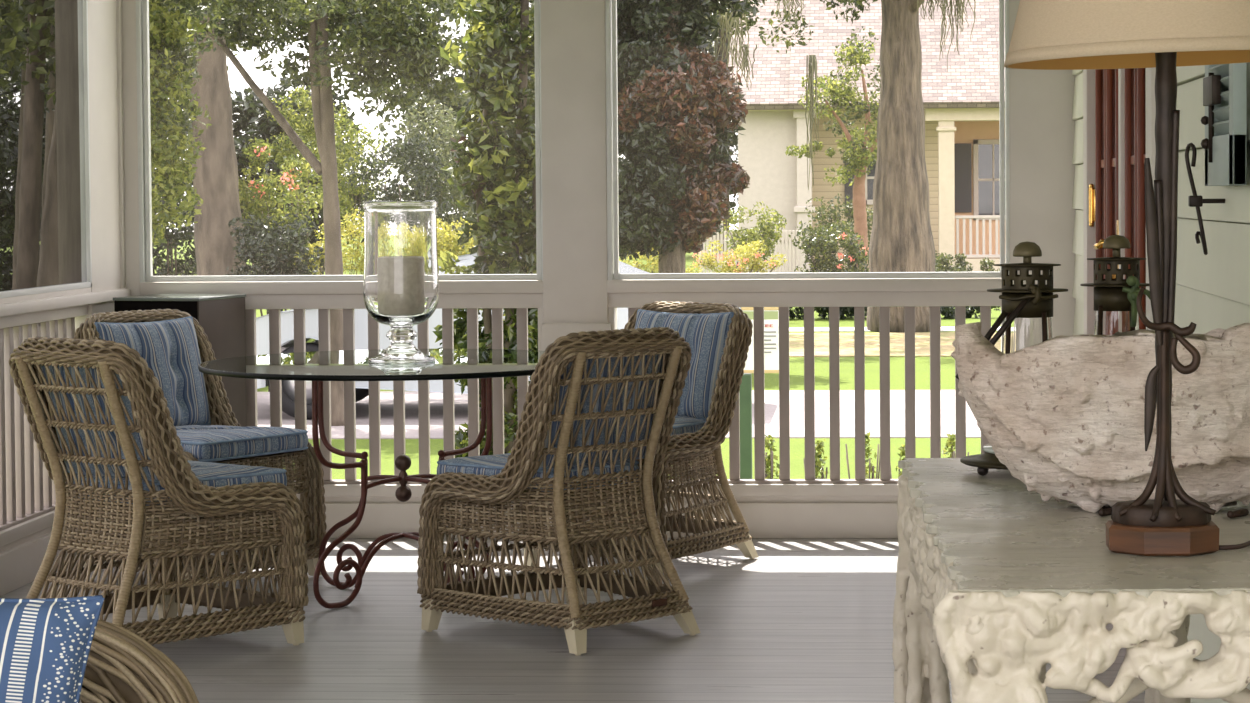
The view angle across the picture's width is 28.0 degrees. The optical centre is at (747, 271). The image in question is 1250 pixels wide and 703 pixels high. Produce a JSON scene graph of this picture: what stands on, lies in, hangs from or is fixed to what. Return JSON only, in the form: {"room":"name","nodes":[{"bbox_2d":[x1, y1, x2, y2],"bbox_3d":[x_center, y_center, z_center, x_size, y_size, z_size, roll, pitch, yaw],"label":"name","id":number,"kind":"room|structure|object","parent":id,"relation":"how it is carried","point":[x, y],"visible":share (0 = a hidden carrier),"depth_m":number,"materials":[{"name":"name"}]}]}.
{"room":"screened porch","nodes":[
{"label":"screened porch","id":0,"kind":"room"},
{"bbox_2d":[0,0,129,596],"bbox_3d":[-2.648,-0.212,5.203,0.156,2.750,8.950,0,2,3],"label":"wall","id":1,"kind":"structure","parent":0,"point":[23,546],"depth_m":9.24,"materials":[{"name":"paint"}]},
{"bbox_2d":[0,317,74,530],"bbox_3d":[-2.558,0.558,7.285,0.055,0.677,3.766,0,2,3],"label":"porch railing","id":2,"kind":"object","parent":1,"relation":"attached to","point":[27,491],"visible":0.41,"depth_m":8.54,"materials":[{"name":"paint"}]},
{"bbox_2d":[0,0,91,297],"bbox_3d":[-2.522,-0.582,7.239,0.034,1.400,3.850,0,2,3],"label":"window","id":3,"kind":"structure","parent":1,"relation":"in","point":[45,191],"depth_m":8.69,"materials":[{"name":"white wood"}]},
{"bbox_2d":[0,538,1144,702],"bbox_3d":[-0.831,1.245,4.151,4.030,0.120,11.130,0,2,3],"label":"floor","id":4,"kind":"structure","parent":0,"point":[803,620],"depth_m":7.28,"materials":[{"name":"paint"}]},
{"bbox_2d":[79,619,198,702],"bbox_3d":[-1.370,0.686,3.793,0.928,1.027,0.842,0,2,3],"label":"wicker armchair","id":5,"kind":"object","parent":4,"relation":"on","point":[122,666],"visible":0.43,"depth_m":4.09,"materials":[{"name":"wicker"}]},
{"bbox_3d":[-1.333,0.886,3.798,0.630,0.095,0.570,0,2,3],"label":"seat pad","id":6,"kind":"object","parent":5,"relation":"on","visible":0},
{"bbox_2d":[0,595,104,702],"bbox_3d":[-1.155,0.651,3.602,0.450,0.436,0.163,-1,2,-5],"label":"pillow","id":7,"kind":"object","parent":6,"relation":"on","point":[45,643],"visible":1,"depth_m":3.58,"materials":[{"name":"fabric"}]},
{"bbox_2d":[9,336,308,645],"bbox_3d":[-1.725,0.634,7.223,0.646,0.918,0.685,1,2,37],"label":"wicker chair","id":8,"kind":"object","parent":4,"relation":"on","point":[263,505],"visible":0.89,"depth_m":7.06,"materials":[{"name":"wicker"}]},
{"bbox_2d":[73,460,286,505],"bbox_3d":[-1.680,0.607,7.283,0.499,0.088,0.482,1,2,37],"label":"seat cushion","id":9,"kind":"object","parent":8,"relation":"on","point":[208,473],"visible":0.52,"depth_m":7.21,"materials":[{"name":"fabric"}]},
{"bbox_2d":[40,364,158,481],"bbox_3d":[-1.830,0.398,7.080,0.446,0.378,0.132,1,2,37],"label":"cushion","id":10,"kind":"object","parent":9,"relation":"on","point":[101,399],"visible":0.24,"depth_m":7.06,"materials":[{"name":"fabric"}]},
{"bbox_2d":[113,294,246,550],"bbox_3d":[-2.117,0.559,9.348,0.357,0.941,0.360,0,2,17],"label":"cabinet","id":11,"kind":"object","parent":4,"relation":"on","point":[221,317],"visible":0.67,"depth_m":9.29,"materials":[{"name":"black wood"}]},
{"bbox_2d":[73,309,326,580],"bbox_3d":[-1.889,0.595,8.507,0.685,0.918,0.646,1,2,34],"label":"wicker chair","id":12,"kind":"object","parent":4,"relation":"on","point":[306,480],"visible":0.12,"depth_m":8.55,"materials":[{"name":"brown wicker"}]},
{"bbox_2d":[175,425,307,461],"bbox_3d":[-1.827,0.571,8.465,0.482,0.088,0.499,1,2,34],"label":"seat cushion","id":13,"kind":"object","parent":12,"relation":"on","point":[206,443],"visible":0.74,"depth_m":8.33,"materials":[{"name":"fabric"}]},
{"bbox_2d":[94,316,210,425],"bbox_3d":[-2.032,0.351,8.594,0.132,0.378,0.446,1,2,34],"label":"cushion","id":14,"kind":"object","parent":13,"relation":"on","point":[170,348],"visible":0.61,"depth_m":8.64,"materials":[{"name":"fabric"}]},
{"bbox_2d":[198,349,544,608],"bbox_3d":[-1.126,0.675,8.169,1.299,0.770,1.299,0,2,21],"label":"dining table","id":15,"kind":"object","parent":4,"relation":"on","point":[317,367],"visible":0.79,"depth_m":8.01,"materials":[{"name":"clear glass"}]},
{"bbox_2d":[363,201,438,362],"bbox_3d":[-1.126,0.030,8.118,0.244,0.521,0.244,-2,3,-45],"label":"hurricane vase","id":16,"kind":"object","parent":15,"relation":"on","point":[401,279],"visible":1,"depth_m":8.02,"materials":[{"name":"clear glass"}]},
{"bbox_2d":[417,327,699,655],"bbox_3d":[-0.553,0.618,7.483,0.646,0.918,0.684,-2,3,-44],"label":"wicker chair","id":17,"kind":"object","parent":4,"relation":"on","point":[514,485],"visible":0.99,"depth_m":7.32,"materials":[{"name":"brown wicker"}]},
{"bbox_2d":[437,453,638,491],"bbox_3d":[-0.605,0.592,7.536,0.499,0.088,0.482,-2,3,-44],"label":"seat cushion","id":18,"kind":"object","parent":17,"relation":"on","point":[489,465],"visible":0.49,"depth_m":7.43,"materials":[{"name":"fabric"}]},
{"bbox_2d":[538,342,662,469],"bbox_3d":[-0.436,0.380,7.353,0.446,0.378,0.132,-2,3,-44],"label":"cushion","id":19,"kind":"object","parent":18,"relation":"on","point":[597,408],"visible":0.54,"depth_m":7.33,"materials":[{"name":"fabric"}]},
{"bbox_2d":[521,301,757,580],"bbox_3d":[-0.363,0.575,8.817,0.646,0.918,0.684,1,2,38],"label":"wicker chair","id":20,"kind":"object","parent":4,"relation":"on","point":[703,445],"visible":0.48,"depth_m":8.74,"materials":[{"name":"brown wicker"}]},
{"bbox_2d":[670,416,705,435],"bbox_3d":[-0.409,0.552,8.757,0.499,0.088,0.482,1,2,38],"label":"seat cushion","id":21,"kind":"object","parent":20,"relation":"on","point":[682,424],"visible":0.05,"depth_m":8.71,"materials":[{"name":"fabric"}]},
{"bbox_2d":[635,309,733,419],"bbox_3d":[-0.260,0.329,8.944,0.446,0.378,0.132,1,2,38],"label":"cushion","id":22,"kind":"object","parent":21,"relation":"on","point":[706,334],"visible":0.44,"depth_m":8.85,"materials":[{"name":"fabric"}]},
{"bbox_2d":[892,458,1249,702],"bbox_3d":[0.552,0.779,4.000,0.604,0.798,1.647,0,2,1],"label":"console table","id":23,"kind":"object","parent":4,"relation":"on","point":[997,582],"visible":0.9,"depth_m":3.25,"materials":[{"name":"beige stone"}]},
{"bbox_2d":[955,241,1067,475],"bbox_3d":[0.500,0.155,4.520,0.256,0.420,0.244,0,2,3],"label":"candle lantern","id":24,"kind":"object","parent":23,"relation":"on","point":[1026,316],"visible":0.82,"depth_m":4.48,"materials":[{"name":"brown metal"}]},
{"bbox_2d":[951,322,1249,512],"bbox_3d":[0.656,0.228,4.022,0.649,0.309,0.432,0,2,12],"label":"stone bowl","id":25,"kind":"object","parent":23,"relation":"on","point":[1064,415],"visible":0.89,"depth_m":3.85,"materials":[{"name":"beige stone"}]},
{"bbox_2d":[1080,235,1149,334],"bbox_3d":[0.692,0.144,4.693,0.225,0.428,0.225,0,2,3],"label":"candle lantern","id":26,"kind":"object","parent":23,"relation":"on","point":[1115,307],"visible":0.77,"depth_m":4.65,"materials":[{"name":"brown metal"}]},
{"bbox_2d":[1004,0,1249,555],"bbox_3d":[0.601,-0.112,3.519,0.477,1.010,0.440,0,2,3],"label":"table lamp","id":27,"kind":"object","parent":23,"relation":"on","point":[1162,35],"visible":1,"depth_m":3.49,"materials":[{"name":"brown metal"}]},
{"bbox_2d":[1098,506,1248,518],"bbox_3d":[0.664,0.373,3.977,0.243,0.013,0.208,0,2,3],"label":"stand","id":28,"kind":"object","parent":23,"relation":"on","point":[1104,511],"visible":0.19,"depth_m":3.90,"materials":[{"name":"metal"}]},
{"bbox_2d":[121,0,1080,537],"bbox_3d":[-0.581,-0.362,9.522,3.870,2.750,0.160,0,2,3],"label":"wall","id":29,"kind":"structure","parent":0,"point":[575,294],"depth_m":9.46,"materials":[{"name":"paint"}]},
{"bbox_2d":[136,0,542,282],"bbox_3d":[-1.550,-0.658,9.527,1.559,1.405,0.064,0,2,3],"label":"window","id":30,"kind":"structure","parent":29,"relation":"in","point":[142,6],"depth_m":9.54,"materials":[{"name":"white wood"}]},
{"bbox_2d":[245,308,527,483],"bbox_3d":[-1.528,0.478,9.591,1.437,0.677,0.055,0,2,3],"label":"porch railing","id":31,"kind":"object","parent":29,"relation":"attached to","point":[447,313],"visible":0.34,"depth_m":9.57,"materials":[{"name":"paint"}]},
{"bbox_2d":[605,0,1009,279],"bbox_3d":[0.223,-0.667,9.442,1.518,1.405,0.064,0,2,3],"label":"window","id":32,"kind":"structure","parent":29,"relation":"in","point":[610,5],"depth_m":9.45,"materials":[{"name":"white wood"}]},
{"bbox_2d":[628,306,990,483],"bbox_3d":[0.234,0.469,9.507,1.437,0.677,0.055,0,2,3],"label":"porch railing","id":33,"kind":"object","parent":29,"relation":"attached to","point":[960,311],"visible":0.49,"depth_m":9.48,"materials":[{"name":"paint"}]},
{"bbox_2d":[1072,62,1249,702],"bbox_3d":[1.081,-0.229,4.964,0.154,2.750,8.830,0,2,3],"label":"wall","id":34,"kind":"structure","parent":0,"point":[1212,292],"depth_m":5.81,"materials":[{"name":"paint"}]},
{"bbox_2d":[1089,69,1124,278],"bbox_3d":[1.152,-0.009,8.102,0.116,2.050,0.992,0,2,3],"label":"door","id":35,"kind":"structure","parent":34,"relation":"in","point":[1107,200],"depth_m":8.07,"materials":[{"name":"brown wood"}]},
{"bbox_2d":[1083,68,1155,334],"bbox_3d":[1.158,-0.060,7.660,0.080,2.240,2.090,0,2,3],"label":"trim","id":36,"kind":"structure","parent":34,"relation":"attached to","point":[1088,75],"depth_m":8.56,"materials":[{"name":"paint"}]},
{"bbox_2d":[1124,68,1145,328],"bbox_3d":[1.141,0.021,7.188,0.050,2.050,0.840,0,2,3],"label":"door","id":37,"kind":"structure","parent":34,"relation":"in","point":[1134,78],"depth_m":7.21,"materials":[{"name":"brown wood"}]},
{"bbox_2d":[1185,143,1224,254],"bbox_3d":[0.998,-0.158,5.395,0.106,0.242,0.048,0,2,3],"label":"hook","id":38,"kind":"object","parent":34,"relation":"attached to","point":[1196,201],"visible":1,"depth_m":5.38,"materials":[{"name":"black metal"}]},
{"bbox_2d":[1201,63,1246,185],"bbox_3d":[0.983,-0.696,5.208,0.052,1.032,0.420,0,2,3],"label":"shutter","id":39,"kind":"object","parent":34,"relation":"attached to","point":[1224,144],"visible":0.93,"depth_m":5.15,"materials":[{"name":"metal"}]},
{"label":"outside","id":40,"kind":"structure","parent":0,"visible":0},
{"bbox_2d":[152,235,1000,479],"bbox_3d":[-2.595,0.351,50.218,110.000,0.020,140.000,0,2,3],"label":"ground","id":41,"kind":"structure","parent":40,"point":[796,364],"depth_m":24.21,"materials":[{"name":"green plant"}]},
{"bbox_2d":[151,177,196,275],"bbox_3d":[-6.353,-0.011,27.367,1.202,2.203,1.370,0,2,3],"label":"shrub","id":42,"kind":"object","parent":41,"relation":"on","point":[175,236],"visible":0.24,"depth_m":27.20,"materials":[{"name":"green plant"}]},
{"bbox_2d":[151,7,261,275],"bbox_3d":[-5.069,-2.303,25.480,4.724,6.924,4.117,0,2,3],"label":"pine tree","id":43,"kind":"object","parent":41,"relation":"on","point":[216,182],"visible":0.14,"depth_m":25.07,"materials":[{"name":"brown plant"}]},
{"bbox_2d":[149,0,363,245],"bbox_3d":[-3.752,-0.650,17.230,2.385,4.122,1.001,0,2,3],"label":"tree","id":44,"kind":"object","parent":41,"relation":"on","point":[169,33],"visible":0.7,"depth_m":17.12,"materials":[{"name":"green plant"}]},
{"bbox_2d":[224,212,324,391],"bbox_3d":[-4.554,0.299,24.245,0.981,1.756,1.125,-1,2,-23],"label":"shrub","id":45,"kind":"object","parent":41,"relation":"on","point":[280,262],"visible":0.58,"depth_m":24.00,"materials":[{"name":"green plant"}]},
{"bbox_2d":[180,73,376,265],"bbox_3d":[-12.601,-2.728,66.591,5.591,5.437,4.674,0,2,19],"label":"tree","id":46,"kind":"object","parent":41,"relation":"on","point":[253,110],"visible":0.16,"depth_m":66.02,"materials":[{"name":"green plant"}]},
{"bbox_2d":[238,137,322,315],"bbox_3d":[-5.003,-0.151,26.254,1.060,2.535,1.253,0,2,3],"label":"shrub","id":47,"kind":"object","parent":41,"relation":"on","point":[263,188],"visible":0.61,"depth_m":26.16,"materials":[{"name":"green plant"}]},
{"bbox_2d":[264,85,339,269],"bbox_3d":[-5.402,-0.645,30.316,0.998,3.266,1.310,0,2,3],"label":"shrub","id":48,"kind":"object","parent":41,"relation":"on","point":[305,128],"visible":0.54,"depth_m":30.07,"materials":[{"name":"green plant"}]},
{"bbox_2d":[293,241,324,343],"bbox_3d":[-5.237,0.304,30.280,0.627,1.376,0.643,-1,2,-14],"label":"shrub","id":49,"kind":"object","parent":41,"relation":"on","point":[311,247],"visible":0.24,"depth_m":30.22,"materials":[{"name":"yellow plant"}]},
{"bbox_2d":[154,0,532,425],"bbox_3d":[-3.505,-0.818,21.164,3.324,4.204,2.747,0,2,3],"label":"tree","id":50,"kind":"object","parent":41,"relation":"on","point":[391,29],"visible":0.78,"depth_m":20.62,"materials":[{"name":"green plant"}]},
{"bbox_2d":[302,103,397,274],"bbox_3d":[-9.333,-1.927,58.458,2.419,4.106,2.282,0,2,12],"label":"shrub","id":51,"kind":"object","parent":41,"relation":"on","point":[342,202],"visible":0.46,"depth_m":58.20,"materials":[{"name":"green plant"}]},
{"bbox_2d":[315,209,476,274],"bbox_3d":[-7.169,-0.460,52.395,4.141,1.738,1.631,0,2,3],"label":"shrub","id":52,"kind":"object","parent":41,"relation":"on","point":[452,245],"visible":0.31,"depth_m":52.36,"materials":[{"name":"yellow plant"}]},
{"bbox_2d":[345,132,456,220],"bbox_3d":[-7.538,-1.400,54.483,2.414,3.284,2.363,0,2,3],"label":"tree","id":53,"kind":"object","parent":41,"relation":"on","point":[395,194],"visible":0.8,"depth_m":54.15,"materials":[{"name":"green plant"}]},
{"bbox_2d":[380,95,476,251],"bbox_3d":[-6.910,-1.938,56.328,2.635,4.228,2.558,0,2,3],"label":"shrub","id":54,"kind":"object","parent":41,"relation":"on","point":[446,126],"visible":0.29,"depth_m":56.20,"materials":[{"name":"green plant"}]},
{"bbox_2d":[335,3,534,244],"bbox_3d":[-6.484,-7.026,64.130,8.296,13.910,6.364,1,2,28],"label":"tree","id":55,"kind":"object","parent":41,"relation":"on","point":[382,128],"visible":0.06,"depth_m":63.53,"materials":[{"name":"green plant"}]},
{"bbox_2d":[399,34,532,242],"bbox_3d":[-8.424,-4.254,82.373,6.141,7.253,4.458,0,2,3],"label":"tree","id":56,"kind":"object","parent":41,"relation":"on","point":[454,71],"visible":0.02,"depth_m":81.83,"materials":[{"name":"green plant"}]},
{"bbox_2d":[433,0,618,457],"bbox_3d":[-1.065,-0.127,11.709,0.850,3.392,0.684,-2,2,-32],"label":"tree","id":57,"kind":"object","parent":41,"relation":"on","point":[499,68],"visible":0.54,"depth_m":11.53,"materials":[{"name":"green plant"}]},
{"bbox_2d":[257,390,980,438],"bbox_3d":[-3.946,1.243,21.964,110.000,0.020,4.600,0,2,3],"label":"street","id":58,"kind":"structure","parent":41,"relation":"on","point":[847,397],"depth_m":21.42,"materials":[{"name":"grey asphalt"}]},
{"bbox_2d":[256,252,751,418],"bbox_3d":[-2.236,0.499,21.959,4.660,1.440,1.760,0,2,3],"label":"parked car","id":59,"kind":"object","parent":58,"relation":"on","point":[311,315],"visible":0.06,"depth_m":21.17,"materials":[{"name":"paint"}]},
{"bbox_2d":[619,241,658,272],"bbox_3d":[-1.616,0.050,38.121,0.980,1.341,1.050,-1,2,-17],"label":"shrub","id":60,"kind":"object","parent":41,"relation":"on","point":[654,265],"visible":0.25,"depth_m":37.85,"materials":[{"name":"yellow plant"}]},
{"bbox_2d":[618,11,737,255],"bbox_3d":[-0.351,-6.922,75.616,8.541,12.897,7.948,1,2,30],"label":"tree","id":61,"kind":"object","parent":41,"relation":"on","point":[731,204],"visible":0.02,"depth_m":75.85,"materials":[{"name":"green plant"}]},
{"bbox_2d":[618,10,737,194],"bbox_3d":[-2.634,-8.030,90.078,11.072,14.227,8.360,0,2,3],"label":"tree","id":62,"kind":"object","parent":41,"relation":"on","point":[728,10],"visible":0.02,"depth_m":89.09,"materials":[{"name":"green plant"}]},
{"bbox_2d":[617,0,762,272],"bbox_3d":[-0.820,-1.577,27.145,2.154,5.308,2.152,0,2,15],"label":"magnolia tree","id":63,"kind":"object","parent":41,"relation":"on","point":[674,109],"visible":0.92,"depth_m":26.63,"materials":[{"name":"green plant"}]},
{"bbox_2d":[685,240,786,272],"bbox_3d":[-0.178,0.130,37.043,1.253,1.237,1.153,-1,2,-27],"label":"shrub","id":64,"kind":"object","parent":41,"relation":"on","point":[747,258],"visible":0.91,"depth_m":36.88,"materials":[{"name":"yellow plant"}]},
{"bbox_2d":[699,221,805,272],"bbox_3d":[0.074,-0.238,45.078,1.948,1.447,0.070,0,2,3],"label":"gate","id":65,"kind":"object","parent":41,"relation":"on","point":[781,241],"visible":0.12,"depth_m":45.02,"materials":[{"name":"white wood"}]},
{"bbox_2d":[720,201,786,272],"bbox_3d":[0.013,-0.277,41.082,1.262,1.788,1.108,0,2,3],"label":"shrub","id":66,"kind":"object","parent":41,"relation":"on","point":[766,228],"visible":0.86,"depth_m":40.89,"materials":[{"name":"green plant"}]},
{"bbox_2d":[740,307,778,478],"bbox_3d":[0.063,0.838,13.245,0.217,1.308,0.060,0,2,3],"label":"sign","id":67,"kind":"object","parent":41,"relation":"on","point":[771,314],"visible":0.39,"depth_m":13.22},
{"bbox_2d":[765,435,779,478],"bbox_3d":[0.108,1.159,12.237,0.291,0.730,0.262,0,2,22],"label":"sprig","id":68,"kind":"object","parent":41,"relation":"on","point":[769,461],"visible":0.33,"depth_m":12.23,"materials":[{"name":"green plant"}]},
{"bbox_2d":[789,307,803,318],"bbox_3d":[-0.613,0.474,37.713,3.343,0.892,0.997,0,2,4],"label":"shrub","id":69,"kind":"object","parent":41,"relation":"on","point":[790,308],"visible":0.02,"depth_m":37.76,"materials":[{"name":"green plant"}]},
{"bbox_2d":[803,439,827,478],"bbox_3d":[0.366,1.169,12.251,0.306,0.706,0.256,-1,2,-31],"label":"sprig","id":70,"kind":"object","parent":41,"relation":"on","point":[818,467],"visible":0.3,"depth_m":12.22,"materials":[{"name":"green plant"}]},
{"bbox_2d":[695,0,940,332],"bbox_3d":[1.688,-3.968,33.591,10.088,9.665,7.101,-1,2,-22],"label":"tree","id":71,"kind":"object","parent":41,"relation":"on","point":[901,239],"visible":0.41,"depth_m":34.10,"materials":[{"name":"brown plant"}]},
{"bbox_2d":[703,0,819,189],"bbox_3d":[0.134,-2.168,29.978,1.436,2.380,0.503,0,2,3],"label":"moss","id":72,"kind":"object","parent":71,"relation":"hanging from","point":[810,69],"visible":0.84,"depth_m":29.94,"materials":[{"name":"green plant"}]},
{"bbox_2d":[917,0,975,71],"bbox_3d":[2.668,-3.279,33.608,0.791,1.174,0.333,0,2,3],"label":"moss","id":73,"kind":"object","parent":71,"relation":"hanging from","point":[957,6],"visible":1,"depth_m":33.59,"materials":[{"name":"green plant"}]},
{"bbox_2d":[788,219,868,272],"bbox_3d":[1.311,-0.053,38.030,1.379,1.513,1.189,0,2,3],"label":"shrub","id":74,"kind":"object","parent":41,"relation":"on","point":[813,246],"visible":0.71,"depth_m":37.83,"materials":[{"name":"green plant"}]},
{"bbox_2d":[785,26,879,266],"bbox_3d":[1.870,-2.028,45.964,2.366,4.988,1.970,0,2,3],"label":"flowering tree","id":75,"kind":"object","parent":41,"relation":"on","point":[863,156],"visible":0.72,"depth_m":45.82,"materials":[{"name":"green plant"}]},
{"bbox_2d":[797,193,872,270],"bbox_3d":[2.003,-0.698,52.022,2.005,1.913,1.430,0,2,3],"label":"shrub","id":76,"kind":"object","parent":41,"relation":"on","point":[848,212],"visible":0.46,"depth_m":51.92,"materials":[{"name":"green plant"}]},
{"bbox_2d":[845,432,879,478],"bbox_3d":[0.570,1.149,12.227,0.260,0.745,0.268,1,3,44],"label":"sprig","id":77,"kind":"object","parent":41,"relation":"on","point":[871,468],"visible":0.18,"depth_m":12.20,"materials":[{"name":"green plant"}]},
{"bbox_2d":[728,0,1004,272],"bbox_3d":[6.476,-5.221,61.225,13.633,10.303,8.800,0,2,3],"label":"house","id":78,"kind":"structure","parent":41,"relation":"on","point":[961,103],"depth_m":58.39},
{"bbox_2d":[844,154,854,205],"bbox_3d":[2.477,-2.211,59.051,0.393,1.296,0.115,0,2,3],"label":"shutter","id":79,"kind":"object","parent":78,"relation":"hanging from","point":[848,189],"depth_m":59.02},
{"bbox_2d":[954,143,971,212],"bbox_3d":[5.185,-2.269,60.322,0.415,1.666,0.115,0,2,3],"label":"shutter","id":80,"kind":"object","parent":78,"relation":"hanging from","point":[962,151],"depth_m":60.28,"materials":[{"name":"grey wood"}]},
{"bbox_2d":[789,327,999,331],"bbox_3d":[-3.323,0.825,34.993,110.000,0.020,0.900,0,2,3],"label":"far walk","id":81,"kind":"structure","parent":41,"relation":"on","point":[791,329],"depth_m":34.65,"materials":[{"name":"concrete"}]},
{"bbox_2d":[789,332,1000,356],"bbox_3d":[4.258,0.892,31.277,12.500,0.020,4.800,0,2,3],"label":"mulch bed","id":82,"kind":"object","parent":41,"relation":"on","point":[922,339],"depth_m":31.10,"materials":[{"name":"beige soil"}]},
{"bbox_2d":[789,306,1000,319],"bbox_3d":[2.075,0.455,37.766,3.745,0.900,1.036,0,2,3],"label":"shrub","id":83,"kind":"object","parent":41,"relation":"on","point":[948,312],"visible":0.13,"depth_m":37.63,"materials":[{"name":"green plant"}]},
{"bbox_2d":[890,444,904,478],"bbox_3d":[0.763,1.179,12.220,0.324,0.684,0.302,0,2,3],"label":"sprig","id":84,"kind":"object","parent":41,"relation":"on","point":[902,448],"visible":0.04,"depth_m":12.21,"materials":[{"name":"green plant"}]},
{"bbox_2d":[935,250,942,267],"bbox_3d":[3.017,0.064,44.007,1.273,1.187,1.199,0,2,3],"label":"shrub","id":85,"kind":"object","parent":41,"relation":"on","point":[936,254],"visible":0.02,"depth_m":43.87,"materials":[{"name":"green plant"}]},
{"bbox_2d":[941,431,968,457],"bbox_3d":[1.000,1.149,12.227,0.295,0.740,0.264,0,2,3],"label":"sprig","id":86,"kind":"object","parent":41,"relation":"on","point":[951,438],"visible":0.18,"depth_m":12.19,"materials":[{"name":"green plant"}]},
{"bbox_2d":[935,253,999,271],"bbox_3d":[3.745,0.115,41.835,2.390,0.905,1.099,0,2,3],"label":"shrub","id":87,"kind":"object","parent":41,"relation":"on","point":[987,265],"visible":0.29,"depth_m":41.80,"materials":[{"name":"green plant"}]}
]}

